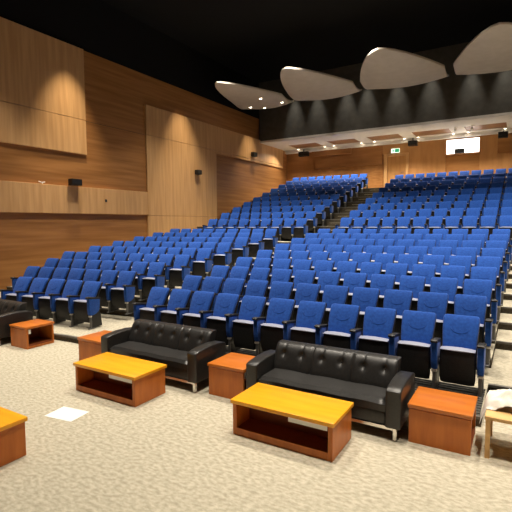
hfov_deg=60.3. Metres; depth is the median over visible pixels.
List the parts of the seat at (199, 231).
backrest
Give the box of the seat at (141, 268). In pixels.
[131,261,148,300]
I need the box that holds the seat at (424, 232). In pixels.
[414,229,429,239]
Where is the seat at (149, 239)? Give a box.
[145,236,156,245]
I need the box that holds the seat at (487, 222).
[480,216,498,237]
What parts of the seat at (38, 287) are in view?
backrest, armrest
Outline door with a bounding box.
[384,152,408,186]
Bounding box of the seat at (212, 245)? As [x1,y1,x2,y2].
[203,242,216,268]
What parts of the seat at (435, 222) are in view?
backrest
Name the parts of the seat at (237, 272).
backrest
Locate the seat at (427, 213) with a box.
[419,209,431,226]
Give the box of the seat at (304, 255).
[290,251,309,269]
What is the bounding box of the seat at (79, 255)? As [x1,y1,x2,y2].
[74,252,88,259]
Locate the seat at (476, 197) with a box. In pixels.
[473,194,485,207]
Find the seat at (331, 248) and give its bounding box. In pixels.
[327,245,343,260]
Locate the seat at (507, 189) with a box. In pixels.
[505,187,511,192]
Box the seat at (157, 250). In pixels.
[153,247,167,261]
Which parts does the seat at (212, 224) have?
backrest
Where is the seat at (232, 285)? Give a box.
[222,278,245,313]
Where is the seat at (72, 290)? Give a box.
[55,280,84,326]
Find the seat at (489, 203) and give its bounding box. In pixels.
[486,200,501,215]
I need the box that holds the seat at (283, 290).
[264,281,293,316]
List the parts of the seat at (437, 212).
backrest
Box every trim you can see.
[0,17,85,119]
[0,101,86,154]
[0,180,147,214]
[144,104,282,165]
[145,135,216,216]
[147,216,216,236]
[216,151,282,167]
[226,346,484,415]
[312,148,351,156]
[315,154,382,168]
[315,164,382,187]
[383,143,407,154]
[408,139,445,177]
[445,152,479,155]
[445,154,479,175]
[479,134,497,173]
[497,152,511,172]
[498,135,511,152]
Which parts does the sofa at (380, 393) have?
arm, backrest, seat, rail, leg, arm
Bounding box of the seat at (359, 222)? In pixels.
[352,217,366,232]
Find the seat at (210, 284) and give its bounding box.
[201,276,223,310]
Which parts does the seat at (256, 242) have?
backrest, armrest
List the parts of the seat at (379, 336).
backrest, armrest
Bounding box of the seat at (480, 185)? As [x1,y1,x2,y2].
[478,183,489,199]
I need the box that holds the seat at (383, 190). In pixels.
[379,187,388,197]
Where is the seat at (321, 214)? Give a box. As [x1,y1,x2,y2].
[315,205,325,225]
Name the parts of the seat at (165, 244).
backrest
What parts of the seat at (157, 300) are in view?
armrest, backrest, armrest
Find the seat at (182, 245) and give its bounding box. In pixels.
[175,242,188,254]
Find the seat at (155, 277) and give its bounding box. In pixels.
[142,262,165,295]
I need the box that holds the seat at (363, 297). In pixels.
[351,287,379,335]
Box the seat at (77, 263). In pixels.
[71,259,87,268]
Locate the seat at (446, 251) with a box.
[432,247,451,264]
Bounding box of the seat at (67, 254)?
[61,251,75,258]
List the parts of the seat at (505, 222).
backrest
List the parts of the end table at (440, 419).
panel, panel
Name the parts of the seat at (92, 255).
backrest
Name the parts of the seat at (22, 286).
armrest, armrest, backrest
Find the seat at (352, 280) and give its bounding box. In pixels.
[343,272,366,304]
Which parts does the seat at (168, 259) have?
backrest, armrest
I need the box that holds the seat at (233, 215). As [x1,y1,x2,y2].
[228,213,239,222]
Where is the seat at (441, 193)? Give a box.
[434,190,444,201]
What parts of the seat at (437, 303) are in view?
backrest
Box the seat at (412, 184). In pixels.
[407,182,415,190]
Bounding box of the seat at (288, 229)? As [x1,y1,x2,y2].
[282,218,295,238]
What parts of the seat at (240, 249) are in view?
backrest, armrest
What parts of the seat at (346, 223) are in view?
backrest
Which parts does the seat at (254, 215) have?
backrest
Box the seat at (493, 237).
[489,234,511,271]
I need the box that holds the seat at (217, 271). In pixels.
[200,265,229,292]
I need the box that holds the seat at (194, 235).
[187,233,198,241]
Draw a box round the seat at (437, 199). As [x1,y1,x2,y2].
[429,196,441,208]
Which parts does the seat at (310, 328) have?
backrest, armrest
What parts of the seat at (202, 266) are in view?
backrest, armrest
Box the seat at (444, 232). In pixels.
[432,229,448,239]
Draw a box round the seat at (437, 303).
[417,292,448,345]
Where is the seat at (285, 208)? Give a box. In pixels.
[281,206,291,217]
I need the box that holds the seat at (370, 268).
[360,262,381,287]
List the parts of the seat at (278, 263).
backrest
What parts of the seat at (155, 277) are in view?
backrest, armrest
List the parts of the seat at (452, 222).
backrest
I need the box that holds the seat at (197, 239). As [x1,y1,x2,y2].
[194,237,206,247]
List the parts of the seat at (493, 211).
backrest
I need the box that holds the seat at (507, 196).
[504,193,511,199]
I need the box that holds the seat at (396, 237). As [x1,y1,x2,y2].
[388,234,403,245]
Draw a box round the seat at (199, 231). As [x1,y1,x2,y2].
[192,229,202,236]
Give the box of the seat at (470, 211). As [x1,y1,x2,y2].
[466,208,481,226]
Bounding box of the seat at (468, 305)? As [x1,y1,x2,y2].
[454,294,492,366]
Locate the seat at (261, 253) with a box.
[251,250,272,269]
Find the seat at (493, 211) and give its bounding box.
[483,207,499,227]
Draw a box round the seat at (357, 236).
[352,233,367,244]
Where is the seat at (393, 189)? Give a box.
[390,187,399,196]
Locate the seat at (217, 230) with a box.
[215,229,225,236]
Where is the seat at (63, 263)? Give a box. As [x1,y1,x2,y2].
[57,259,73,272]
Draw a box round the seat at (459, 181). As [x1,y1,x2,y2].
[454,179,464,188]
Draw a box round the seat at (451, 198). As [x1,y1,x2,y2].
[443,195,454,207]
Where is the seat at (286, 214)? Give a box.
[282,212,293,225]
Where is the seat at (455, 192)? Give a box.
[447,189,458,200]
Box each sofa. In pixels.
[0,299,32,344]
[101,319,225,392]
[246,339,414,441]
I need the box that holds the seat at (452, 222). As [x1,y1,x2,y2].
[445,216,461,233]
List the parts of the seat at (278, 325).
backrest, armrest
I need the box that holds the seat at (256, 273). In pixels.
[244,267,270,295]
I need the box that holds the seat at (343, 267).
[336,261,357,285]
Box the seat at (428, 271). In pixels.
[412,264,435,291]
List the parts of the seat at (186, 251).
backrest, armrest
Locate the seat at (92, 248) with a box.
[86,246,101,259]
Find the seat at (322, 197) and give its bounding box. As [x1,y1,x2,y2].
[320,195,328,204]
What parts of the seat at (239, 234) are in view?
backrest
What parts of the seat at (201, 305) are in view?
backrest, armrest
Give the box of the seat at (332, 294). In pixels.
[322,285,348,323]
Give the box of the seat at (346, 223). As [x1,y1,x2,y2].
[335,217,352,232]
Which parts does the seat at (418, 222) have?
backrest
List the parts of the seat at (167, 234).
backrest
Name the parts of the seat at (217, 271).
backrest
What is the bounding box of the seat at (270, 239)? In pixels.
[263,229,277,250]
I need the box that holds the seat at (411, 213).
[404,209,417,226]
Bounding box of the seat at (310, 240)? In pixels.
[306,238,321,250]
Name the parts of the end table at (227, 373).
panel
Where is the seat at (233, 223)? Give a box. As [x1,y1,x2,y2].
[226,219,238,232]
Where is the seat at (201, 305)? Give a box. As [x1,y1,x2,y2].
[183,291,215,327]
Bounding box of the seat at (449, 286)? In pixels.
[430,277,457,313]
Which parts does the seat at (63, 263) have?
backrest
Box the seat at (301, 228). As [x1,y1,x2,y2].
[294,218,307,237]
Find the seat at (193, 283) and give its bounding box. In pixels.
[170,275,202,307]
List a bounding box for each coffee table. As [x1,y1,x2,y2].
[0,407,27,466]
[73,352,166,406]
[230,382,353,461]
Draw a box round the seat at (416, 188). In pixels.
[413,186,423,195]
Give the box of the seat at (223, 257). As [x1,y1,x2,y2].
[213,242,231,268]
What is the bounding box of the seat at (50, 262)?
[44,258,59,267]
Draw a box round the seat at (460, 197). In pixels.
[458,195,470,207]
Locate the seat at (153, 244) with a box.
[148,241,161,253]
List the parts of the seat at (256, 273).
backrest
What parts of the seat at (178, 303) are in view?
backrest, armrest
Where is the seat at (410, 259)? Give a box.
[398,254,418,275]
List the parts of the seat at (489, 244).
backrest, armrest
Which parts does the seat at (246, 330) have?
backrest, armrest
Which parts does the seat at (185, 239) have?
backrest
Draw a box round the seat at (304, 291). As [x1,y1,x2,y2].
[292,283,320,320]
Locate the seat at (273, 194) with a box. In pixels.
[270,192,278,201]
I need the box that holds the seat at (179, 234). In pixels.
[175,232,186,241]
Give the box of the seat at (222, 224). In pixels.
[215,219,227,229]
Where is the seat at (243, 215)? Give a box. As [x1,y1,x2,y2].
[238,212,249,225]
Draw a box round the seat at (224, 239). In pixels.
[221,237,234,265]
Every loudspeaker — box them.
[68,178,81,185]
[195,170,201,174]
[251,152,256,156]
[298,149,308,156]
[408,138,417,146]
[498,129,507,138]
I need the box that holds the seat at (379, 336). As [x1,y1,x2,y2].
[358,307,400,355]
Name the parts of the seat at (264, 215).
backrest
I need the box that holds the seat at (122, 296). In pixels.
[111,271,136,314]
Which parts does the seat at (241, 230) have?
backrest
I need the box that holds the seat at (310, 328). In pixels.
[290,300,327,344]
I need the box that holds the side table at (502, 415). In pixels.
[484,407,511,458]
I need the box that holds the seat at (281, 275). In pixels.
[266,269,292,297]
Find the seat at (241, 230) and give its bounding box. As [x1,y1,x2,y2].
[239,229,250,238]
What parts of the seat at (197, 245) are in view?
backrest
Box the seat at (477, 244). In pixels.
[462,240,481,259]
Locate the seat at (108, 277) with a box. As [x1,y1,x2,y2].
[99,270,118,312]
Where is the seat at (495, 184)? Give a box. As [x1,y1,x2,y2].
[491,182,504,198]
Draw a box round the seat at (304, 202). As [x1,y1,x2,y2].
[301,200,310,210]
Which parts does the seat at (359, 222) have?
backrest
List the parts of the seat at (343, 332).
backrest, armrest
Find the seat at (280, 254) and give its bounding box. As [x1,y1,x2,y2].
[270,250,290,270]
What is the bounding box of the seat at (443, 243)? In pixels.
[439,240,457,255]
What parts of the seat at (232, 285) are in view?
backrest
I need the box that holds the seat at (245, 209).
[239,207,250,218]
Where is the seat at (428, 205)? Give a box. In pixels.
[424,202,437,215]
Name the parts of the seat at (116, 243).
backrest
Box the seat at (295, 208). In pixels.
[292,206,302,217]
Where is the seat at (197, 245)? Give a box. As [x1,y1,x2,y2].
[188,242,202,258]
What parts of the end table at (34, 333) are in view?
panel, panel, panel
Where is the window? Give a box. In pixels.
[445,137,479,153]
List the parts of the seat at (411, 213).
backrest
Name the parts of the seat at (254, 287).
backrest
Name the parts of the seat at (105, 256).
backrest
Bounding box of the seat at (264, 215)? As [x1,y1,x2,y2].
[259,212,270,225]
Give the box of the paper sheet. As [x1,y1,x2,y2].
[45,406,88,421]
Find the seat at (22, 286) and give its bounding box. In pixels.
[0,277,33,301]
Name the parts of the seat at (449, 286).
backrest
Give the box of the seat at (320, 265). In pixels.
[314,260,334,283]
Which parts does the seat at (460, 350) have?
backrest, armrest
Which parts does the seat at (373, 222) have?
backrest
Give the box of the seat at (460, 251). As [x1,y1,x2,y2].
[456,247,476,266]
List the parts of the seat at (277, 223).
backrest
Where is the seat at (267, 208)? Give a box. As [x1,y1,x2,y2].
[260,206,270,218]
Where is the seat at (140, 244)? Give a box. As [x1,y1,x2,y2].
[136,241,148,251]
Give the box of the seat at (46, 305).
[38,279,66,324]
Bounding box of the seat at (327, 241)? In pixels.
[323,238,338,251]
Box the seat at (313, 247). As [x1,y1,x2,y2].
[308,244,324,259]
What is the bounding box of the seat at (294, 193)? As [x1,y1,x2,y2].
[288,191,296,200]
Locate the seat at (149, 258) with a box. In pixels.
[143,254,158,273]
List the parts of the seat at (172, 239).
backrest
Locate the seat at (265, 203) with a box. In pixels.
[260,201,270,212]
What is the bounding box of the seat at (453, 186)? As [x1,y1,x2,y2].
[451,184,461,194]
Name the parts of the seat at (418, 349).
backrest, armrest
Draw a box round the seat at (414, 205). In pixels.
[410,202,422,216]
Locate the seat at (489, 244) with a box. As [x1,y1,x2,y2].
[486,241,509,280]
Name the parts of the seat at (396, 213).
backrest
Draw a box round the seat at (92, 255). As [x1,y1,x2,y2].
[85,252,101,266]
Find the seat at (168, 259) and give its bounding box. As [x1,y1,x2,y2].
[158,254,174,288]
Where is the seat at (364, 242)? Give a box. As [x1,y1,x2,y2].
[359,239,374,252]
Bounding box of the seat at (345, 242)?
[340,239,356,251]
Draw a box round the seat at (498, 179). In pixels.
[493,177,505,186]
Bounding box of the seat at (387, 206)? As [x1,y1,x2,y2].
[383,203,394,216]
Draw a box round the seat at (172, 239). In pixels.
[169,237,180,247]
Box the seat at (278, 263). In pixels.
[268,258,291,282]
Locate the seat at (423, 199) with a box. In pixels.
[416,196,426,208]
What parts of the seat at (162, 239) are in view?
backrest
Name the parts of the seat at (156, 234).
backrest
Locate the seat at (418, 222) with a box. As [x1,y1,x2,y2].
[411,217,428,233]
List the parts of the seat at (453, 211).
backrest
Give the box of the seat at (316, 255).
[311,251,329,270]
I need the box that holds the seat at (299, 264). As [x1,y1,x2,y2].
[291,259,312,282]
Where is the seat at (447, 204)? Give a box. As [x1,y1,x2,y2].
[439,201,451,215]
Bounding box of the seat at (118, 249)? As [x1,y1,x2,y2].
[113,246,126,260]
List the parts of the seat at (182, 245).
backrest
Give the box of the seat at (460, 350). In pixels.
[439,314,486,398]
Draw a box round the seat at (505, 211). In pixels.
[501,207,511,215]
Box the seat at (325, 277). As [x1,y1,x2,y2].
[317,271,340,301]
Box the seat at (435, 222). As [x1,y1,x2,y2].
[428,216,444,233]
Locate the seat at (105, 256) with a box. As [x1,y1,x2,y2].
[99,252,115,269]
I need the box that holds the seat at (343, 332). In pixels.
[323,303,362,349]
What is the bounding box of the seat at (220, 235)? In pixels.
[211,233,223,241]
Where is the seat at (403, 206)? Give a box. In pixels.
[397,203,407,216]
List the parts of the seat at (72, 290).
backrest, armrest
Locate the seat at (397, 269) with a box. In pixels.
[385,263,408,289]
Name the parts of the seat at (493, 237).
backrest, armrest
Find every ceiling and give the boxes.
[101,0,511,82]
[260,112,511,153]
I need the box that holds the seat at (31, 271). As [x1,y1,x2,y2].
[10,266,40,288]
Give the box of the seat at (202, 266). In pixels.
[193,248,212,277]
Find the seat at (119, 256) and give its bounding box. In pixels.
[114,253,129,268]
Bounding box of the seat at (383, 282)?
[370,274,395,307]
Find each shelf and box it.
[29,336,52,345]
[79,379,132,399]
[238,418,327,451]
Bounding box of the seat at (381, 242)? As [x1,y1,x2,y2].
[377,239,394,252]
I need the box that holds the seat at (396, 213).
[390,209,401,224]
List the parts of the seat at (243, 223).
backrest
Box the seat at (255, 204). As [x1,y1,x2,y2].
[250,202,260,212]
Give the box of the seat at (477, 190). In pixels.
[475,188,487,199]
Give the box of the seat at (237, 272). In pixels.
[229,266,249,295]
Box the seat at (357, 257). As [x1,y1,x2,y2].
[352,253,371,272]
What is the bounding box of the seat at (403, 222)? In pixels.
[396,217,411,232]
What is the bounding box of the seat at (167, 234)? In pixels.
[163,232,174,241]
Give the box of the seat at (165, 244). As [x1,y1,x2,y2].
[161,242,174,253]
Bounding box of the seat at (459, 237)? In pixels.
[446,234,463,246]
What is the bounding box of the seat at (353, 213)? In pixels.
[344,210,360,226]
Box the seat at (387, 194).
[384,192,393,202]
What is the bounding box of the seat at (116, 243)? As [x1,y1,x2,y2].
[112,241,124,252]
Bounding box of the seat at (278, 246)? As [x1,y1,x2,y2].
[272,243,289,261]
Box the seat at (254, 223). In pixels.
[247,219,260,236]
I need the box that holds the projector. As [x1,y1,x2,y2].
[454,148,464,153]
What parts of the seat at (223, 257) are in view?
backrest, armrest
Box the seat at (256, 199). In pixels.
[251,197,260,207]
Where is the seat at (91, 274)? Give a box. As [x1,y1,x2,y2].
[80,269,102,307]
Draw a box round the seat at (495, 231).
[492,229,511,263]
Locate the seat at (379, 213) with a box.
[376,210,387,224]
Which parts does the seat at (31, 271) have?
armrest, backrest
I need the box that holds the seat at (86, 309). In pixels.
[74,281,102,329]
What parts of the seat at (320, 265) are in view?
backrest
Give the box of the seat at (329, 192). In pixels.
[327,190,335,198]
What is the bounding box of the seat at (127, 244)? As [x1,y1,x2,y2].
[124,241,136,252]
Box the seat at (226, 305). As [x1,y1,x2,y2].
[207,293,240,353]
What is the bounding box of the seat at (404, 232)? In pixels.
[396,229,411,238]
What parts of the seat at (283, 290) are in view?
backrest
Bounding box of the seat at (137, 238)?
[133,236,144,246]
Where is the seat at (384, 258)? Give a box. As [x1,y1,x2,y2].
[374,253,394,273]
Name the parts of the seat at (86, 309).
backrest, armrest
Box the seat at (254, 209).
[249,207,260,218]
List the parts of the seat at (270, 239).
backrest, armrest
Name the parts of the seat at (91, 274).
backrest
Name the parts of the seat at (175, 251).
backrest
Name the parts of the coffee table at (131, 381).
panel, panel, panel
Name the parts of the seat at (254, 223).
backrest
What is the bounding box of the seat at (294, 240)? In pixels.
[289,238,305,250]
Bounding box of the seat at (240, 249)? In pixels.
[232,237,248,262]
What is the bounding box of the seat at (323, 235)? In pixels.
[320,233,334,243]
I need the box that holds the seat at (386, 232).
[379,229,393,238]
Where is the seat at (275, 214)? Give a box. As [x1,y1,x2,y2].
[271,212,281,225]
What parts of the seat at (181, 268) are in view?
backrest, armrest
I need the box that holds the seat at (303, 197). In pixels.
[300,195,308,205]
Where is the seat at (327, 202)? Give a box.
[323,199,333,218]
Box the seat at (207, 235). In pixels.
[199,233,210,241]
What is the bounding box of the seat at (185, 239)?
[181,237,193,247]
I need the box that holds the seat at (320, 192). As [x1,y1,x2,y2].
[317,190,325,199]
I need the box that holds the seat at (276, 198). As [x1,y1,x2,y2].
[270,196,279,205]
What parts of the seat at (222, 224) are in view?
backrest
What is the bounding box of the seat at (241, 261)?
[228,257,252,280]
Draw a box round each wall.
[0,0,286,291]
[259,42,511,140]
[286,133,511,186]
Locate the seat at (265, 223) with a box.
[259,218,271,236]
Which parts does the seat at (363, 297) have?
backrest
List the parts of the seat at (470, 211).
backrest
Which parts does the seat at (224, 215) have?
backrest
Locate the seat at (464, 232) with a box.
[452,229,467,239]
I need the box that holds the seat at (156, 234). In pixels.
[152,232,163,240]
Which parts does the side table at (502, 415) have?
leg, leg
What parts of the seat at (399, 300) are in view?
backrest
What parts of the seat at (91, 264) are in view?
backrest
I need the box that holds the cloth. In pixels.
[479,389,511,422]
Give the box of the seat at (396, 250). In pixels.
[387,246,405,262]
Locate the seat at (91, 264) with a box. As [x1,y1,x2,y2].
[83,260,101,278]
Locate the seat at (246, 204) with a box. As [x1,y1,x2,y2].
[241,202,251,212]
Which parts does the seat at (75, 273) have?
backrest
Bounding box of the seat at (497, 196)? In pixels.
[488,193,502,214]
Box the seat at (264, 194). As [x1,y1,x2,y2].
[261,193,269,201]
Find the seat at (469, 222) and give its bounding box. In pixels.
[462,216,479,233]
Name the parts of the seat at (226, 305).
backrest, armrest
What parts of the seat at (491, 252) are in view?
backrest, armrest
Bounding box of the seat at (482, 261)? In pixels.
[477,256,504,305]
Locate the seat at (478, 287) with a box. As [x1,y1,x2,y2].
[463,279,497,341]
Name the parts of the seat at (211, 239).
backrest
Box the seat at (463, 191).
[461,189,472,200]
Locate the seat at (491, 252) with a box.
[482,248,507,292]
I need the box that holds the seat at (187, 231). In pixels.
[181,229,191,236]
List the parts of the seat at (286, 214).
backrest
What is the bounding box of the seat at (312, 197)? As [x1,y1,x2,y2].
[309,195,318,204]
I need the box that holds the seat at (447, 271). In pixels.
[440,265,465,293]
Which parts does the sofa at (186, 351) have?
arm, backrest, seat, rail, leg, arm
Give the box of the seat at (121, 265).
[115,261,132,283]
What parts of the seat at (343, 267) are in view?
backrest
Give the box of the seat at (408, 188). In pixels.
[401,186,411,196]
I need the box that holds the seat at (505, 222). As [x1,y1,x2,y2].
[499,215,511,238]
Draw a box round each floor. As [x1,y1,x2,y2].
[0,292,511,367]
[0,336,511,511]
[6,286,511,343]
[33,313,511,426]
[164,285,511,323]
[197,226,462,232]
[220,213,349,218]
[232,263,511,278]
[242,201,365,207]
[251,196,371,202]
[260,192,377,197]
[269,187,384,192]
[273,241,290,251]
[317,219,340,225]
[333,207,357,212]
[500,289,511,306]
[506,279,511,288]
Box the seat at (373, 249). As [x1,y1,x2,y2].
[366,245,383,261]
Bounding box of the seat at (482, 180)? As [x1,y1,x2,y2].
[480,178,491,187]
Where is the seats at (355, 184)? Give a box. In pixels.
[269,168,511,201]
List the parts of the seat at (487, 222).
backrest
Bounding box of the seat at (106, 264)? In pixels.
[99,260,116,281]
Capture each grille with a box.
[72,179,81,184]
[408,140,416,144]
[499,131,507,136]
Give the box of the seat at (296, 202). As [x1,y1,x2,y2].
[291,200,300,211]
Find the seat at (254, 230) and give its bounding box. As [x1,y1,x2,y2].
[249,229,264,240]
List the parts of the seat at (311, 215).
backrest, armrest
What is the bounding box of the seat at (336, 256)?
[331,252,349,271]
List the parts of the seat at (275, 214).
backrest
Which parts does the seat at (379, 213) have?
backrest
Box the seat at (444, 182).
[442,180,451,189]
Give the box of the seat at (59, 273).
[52,267,70,279]
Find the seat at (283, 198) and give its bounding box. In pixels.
[280,196,288,205]
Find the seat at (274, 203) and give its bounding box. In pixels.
[270,201,280,211]
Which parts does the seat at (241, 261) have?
backrest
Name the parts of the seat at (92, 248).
backrest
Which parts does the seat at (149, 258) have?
backrest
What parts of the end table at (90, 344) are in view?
panel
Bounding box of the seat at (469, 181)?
[467,179,477,187]
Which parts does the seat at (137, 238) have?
backrest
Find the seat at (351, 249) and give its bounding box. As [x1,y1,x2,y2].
[346,245,363,260]
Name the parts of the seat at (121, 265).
backrest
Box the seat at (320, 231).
[318,229,330,237]
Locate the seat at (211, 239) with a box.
[207,237,220,251]
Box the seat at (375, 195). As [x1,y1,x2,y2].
[372,192,382,203]
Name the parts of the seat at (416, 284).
backrest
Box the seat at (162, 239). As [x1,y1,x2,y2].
[157,237,168,245]
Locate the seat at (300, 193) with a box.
[298,191,306,199]
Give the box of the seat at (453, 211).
[450,208,464,225]
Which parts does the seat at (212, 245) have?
backrest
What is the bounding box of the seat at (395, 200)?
[390,197,400,209]
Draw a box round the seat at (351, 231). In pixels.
[347,229,360,238]
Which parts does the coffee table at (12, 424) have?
panel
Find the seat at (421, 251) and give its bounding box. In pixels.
[409,246,427,263]
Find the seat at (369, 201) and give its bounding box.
[362,198,375,209]
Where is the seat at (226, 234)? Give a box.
[224,233,236,245]
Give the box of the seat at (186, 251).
[182,248,196,274]
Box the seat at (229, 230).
[227,229,238,240]
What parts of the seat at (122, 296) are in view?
backrest, armrest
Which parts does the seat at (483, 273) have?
backrest, armrest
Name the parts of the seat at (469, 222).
backrest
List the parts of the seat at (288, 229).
backrest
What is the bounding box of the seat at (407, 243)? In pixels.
[397,239,414,253]
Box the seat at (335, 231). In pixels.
[332,229,345,238]
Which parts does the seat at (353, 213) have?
backrest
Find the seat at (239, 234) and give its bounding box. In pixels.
[234,233,249,255]
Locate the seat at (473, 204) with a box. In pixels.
[470,201,484,221]
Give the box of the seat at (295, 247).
[290,244,307,259]
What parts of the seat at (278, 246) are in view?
backrest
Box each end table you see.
[9,319,53,348]
[77,330,111,360]
[207,352,254,398]
[408,386,477,455]
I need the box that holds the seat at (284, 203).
[280,201,290,211]
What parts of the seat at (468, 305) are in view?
backrest, armrest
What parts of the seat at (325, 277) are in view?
backrest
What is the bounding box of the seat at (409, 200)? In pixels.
[403,196,413,208]
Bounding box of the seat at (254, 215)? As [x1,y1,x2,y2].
[248,212,260,225]
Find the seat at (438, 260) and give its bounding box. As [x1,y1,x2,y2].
[423,255,444,276]
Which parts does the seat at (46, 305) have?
backrest, armrest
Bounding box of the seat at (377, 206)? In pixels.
[370,203,381,216]
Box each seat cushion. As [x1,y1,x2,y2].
[110,341,188,369]
[258,368,385,411]
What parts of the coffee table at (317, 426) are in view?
panel, panel, panel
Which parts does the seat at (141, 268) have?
backrest, armrest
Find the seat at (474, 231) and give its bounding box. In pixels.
[472,229,488,243]
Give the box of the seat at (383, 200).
[377,197,387,209]
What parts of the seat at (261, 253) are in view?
backrest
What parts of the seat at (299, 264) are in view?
backrest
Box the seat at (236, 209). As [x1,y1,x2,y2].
[227,207,241,218]
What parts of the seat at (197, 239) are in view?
backrest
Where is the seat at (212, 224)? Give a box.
[202,219,217,232]
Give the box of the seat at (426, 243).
[418,240,435,254]
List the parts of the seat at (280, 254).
backrest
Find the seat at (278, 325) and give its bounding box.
[260,298,295,351]
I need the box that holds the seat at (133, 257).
[128,253,143,270]
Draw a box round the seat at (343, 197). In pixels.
[337,189,346,206]
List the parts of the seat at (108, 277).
backrest, armrest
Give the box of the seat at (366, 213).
[362,210,374,226]
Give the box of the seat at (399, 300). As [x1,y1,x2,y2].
[383,289,412,339]
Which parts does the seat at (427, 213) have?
backrest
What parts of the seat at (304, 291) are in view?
backrest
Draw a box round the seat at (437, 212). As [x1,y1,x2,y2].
[434,208,447,225]
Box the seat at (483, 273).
[471,266,501,321]
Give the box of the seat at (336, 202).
[330,194,340,212]
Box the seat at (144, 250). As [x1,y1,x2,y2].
[139,247,153,261]
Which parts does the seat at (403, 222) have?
backrest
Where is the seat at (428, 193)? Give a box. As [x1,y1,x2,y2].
[421,190,431,201]
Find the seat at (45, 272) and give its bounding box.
[37,267,55,279]
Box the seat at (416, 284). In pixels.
[399,275,425,310]
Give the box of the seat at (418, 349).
[397,310,441,388]
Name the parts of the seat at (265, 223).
backrest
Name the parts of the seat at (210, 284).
backrest, armrest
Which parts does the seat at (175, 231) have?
backrest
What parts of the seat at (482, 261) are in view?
backrest, armrest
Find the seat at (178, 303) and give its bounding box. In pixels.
[160,289,192,324]
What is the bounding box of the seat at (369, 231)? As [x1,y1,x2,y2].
[363,229,376,238]
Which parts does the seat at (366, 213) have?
backrest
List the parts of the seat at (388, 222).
backrest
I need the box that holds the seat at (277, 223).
[270,218,283,240]
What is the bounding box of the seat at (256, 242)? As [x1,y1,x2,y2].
[248,233,264,256]
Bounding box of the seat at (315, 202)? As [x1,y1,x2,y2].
[312,200,321,210]
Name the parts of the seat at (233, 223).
backrest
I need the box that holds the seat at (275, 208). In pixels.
[270,206,280,218]
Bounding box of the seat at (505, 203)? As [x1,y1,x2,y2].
[502,200,511,206]
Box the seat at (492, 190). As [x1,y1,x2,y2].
[490,187,503,201]
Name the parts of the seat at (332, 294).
backrest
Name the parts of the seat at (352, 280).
backrest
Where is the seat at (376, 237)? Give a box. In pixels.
[370,234,384,245]
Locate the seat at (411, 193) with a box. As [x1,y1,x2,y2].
[408,191,418,201]
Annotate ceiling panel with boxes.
[215,81,293,108]
[280,67,361,100]
[360,48,448,88]
[453,22,511,74]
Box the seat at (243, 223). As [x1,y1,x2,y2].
[236,219,249,235]
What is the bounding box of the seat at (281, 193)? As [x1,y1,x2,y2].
[279,192,287,200]
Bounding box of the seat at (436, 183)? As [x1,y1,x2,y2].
[430,180,439,189]
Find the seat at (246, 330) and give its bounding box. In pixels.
[232,295,266,355]
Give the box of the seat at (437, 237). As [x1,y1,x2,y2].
[426,234,442,246]
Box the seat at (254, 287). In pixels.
[239,280,268,316]
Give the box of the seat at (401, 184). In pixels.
[395,182,404,191]
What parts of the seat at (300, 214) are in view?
backrest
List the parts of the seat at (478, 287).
backrest, armrest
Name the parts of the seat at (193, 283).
backrest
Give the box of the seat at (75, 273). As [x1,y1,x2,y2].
[62,268,85,293]
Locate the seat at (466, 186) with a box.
[464,183,475,193]
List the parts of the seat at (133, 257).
backrest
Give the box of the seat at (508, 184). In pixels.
[506,182,511,186]
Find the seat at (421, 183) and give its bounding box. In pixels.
[418,181,427,190]
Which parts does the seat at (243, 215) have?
backrest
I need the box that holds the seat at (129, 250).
[126,247,139,259]
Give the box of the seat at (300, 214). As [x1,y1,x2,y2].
[294,211,304,225]
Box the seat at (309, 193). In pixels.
[307,191,315,199]
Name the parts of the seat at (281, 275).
backrest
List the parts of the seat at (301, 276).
backrest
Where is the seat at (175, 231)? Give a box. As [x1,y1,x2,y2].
[163,229,179,236]
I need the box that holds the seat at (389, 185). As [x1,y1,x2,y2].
[385,183,393,191]
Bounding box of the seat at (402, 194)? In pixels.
[396,191,406,202]
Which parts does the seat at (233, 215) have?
backrest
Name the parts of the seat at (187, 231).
backrest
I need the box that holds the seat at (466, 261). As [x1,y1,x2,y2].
[449,255,471,278]
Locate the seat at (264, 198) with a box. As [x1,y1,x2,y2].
[260,197,270,206]
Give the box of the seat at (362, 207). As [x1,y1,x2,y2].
[358,204,368,216]
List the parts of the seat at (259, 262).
backrest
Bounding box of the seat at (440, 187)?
[438,185,448,194]
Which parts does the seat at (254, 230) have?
backrest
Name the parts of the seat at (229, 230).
backrest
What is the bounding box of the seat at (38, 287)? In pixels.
[22,278,49,319]
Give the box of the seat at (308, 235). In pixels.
[305,233,318,243]
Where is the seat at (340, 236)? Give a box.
[336,233,350,244]
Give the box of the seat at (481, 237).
[467,234,485,251]
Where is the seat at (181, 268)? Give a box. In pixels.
[169,255,190,286]
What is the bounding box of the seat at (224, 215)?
[215,213,229,225]
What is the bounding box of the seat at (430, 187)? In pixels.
[425,185,435,195]
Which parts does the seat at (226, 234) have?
backrest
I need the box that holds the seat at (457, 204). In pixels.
[454,201,467,215]
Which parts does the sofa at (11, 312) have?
backrest, arm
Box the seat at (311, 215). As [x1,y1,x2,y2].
[306,211,317,232]
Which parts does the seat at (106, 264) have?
backrest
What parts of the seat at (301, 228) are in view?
backrest, armrest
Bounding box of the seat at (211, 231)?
[203,229,213,236]
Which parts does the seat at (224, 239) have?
backrest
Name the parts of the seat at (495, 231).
backrest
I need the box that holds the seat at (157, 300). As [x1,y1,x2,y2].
[132,287,170,321]
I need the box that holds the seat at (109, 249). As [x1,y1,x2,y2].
[100,246,113,257]
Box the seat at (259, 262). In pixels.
[248,258,271,280]
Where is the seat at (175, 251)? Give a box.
[167,247,181,265]
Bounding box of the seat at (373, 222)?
[366,217,381,233]
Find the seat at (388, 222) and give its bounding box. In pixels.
[381,217,396,233]
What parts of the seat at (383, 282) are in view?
backrest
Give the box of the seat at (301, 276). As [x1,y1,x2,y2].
[291,270,315,299]
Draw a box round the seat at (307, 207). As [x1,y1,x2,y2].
[303,205,313,217]

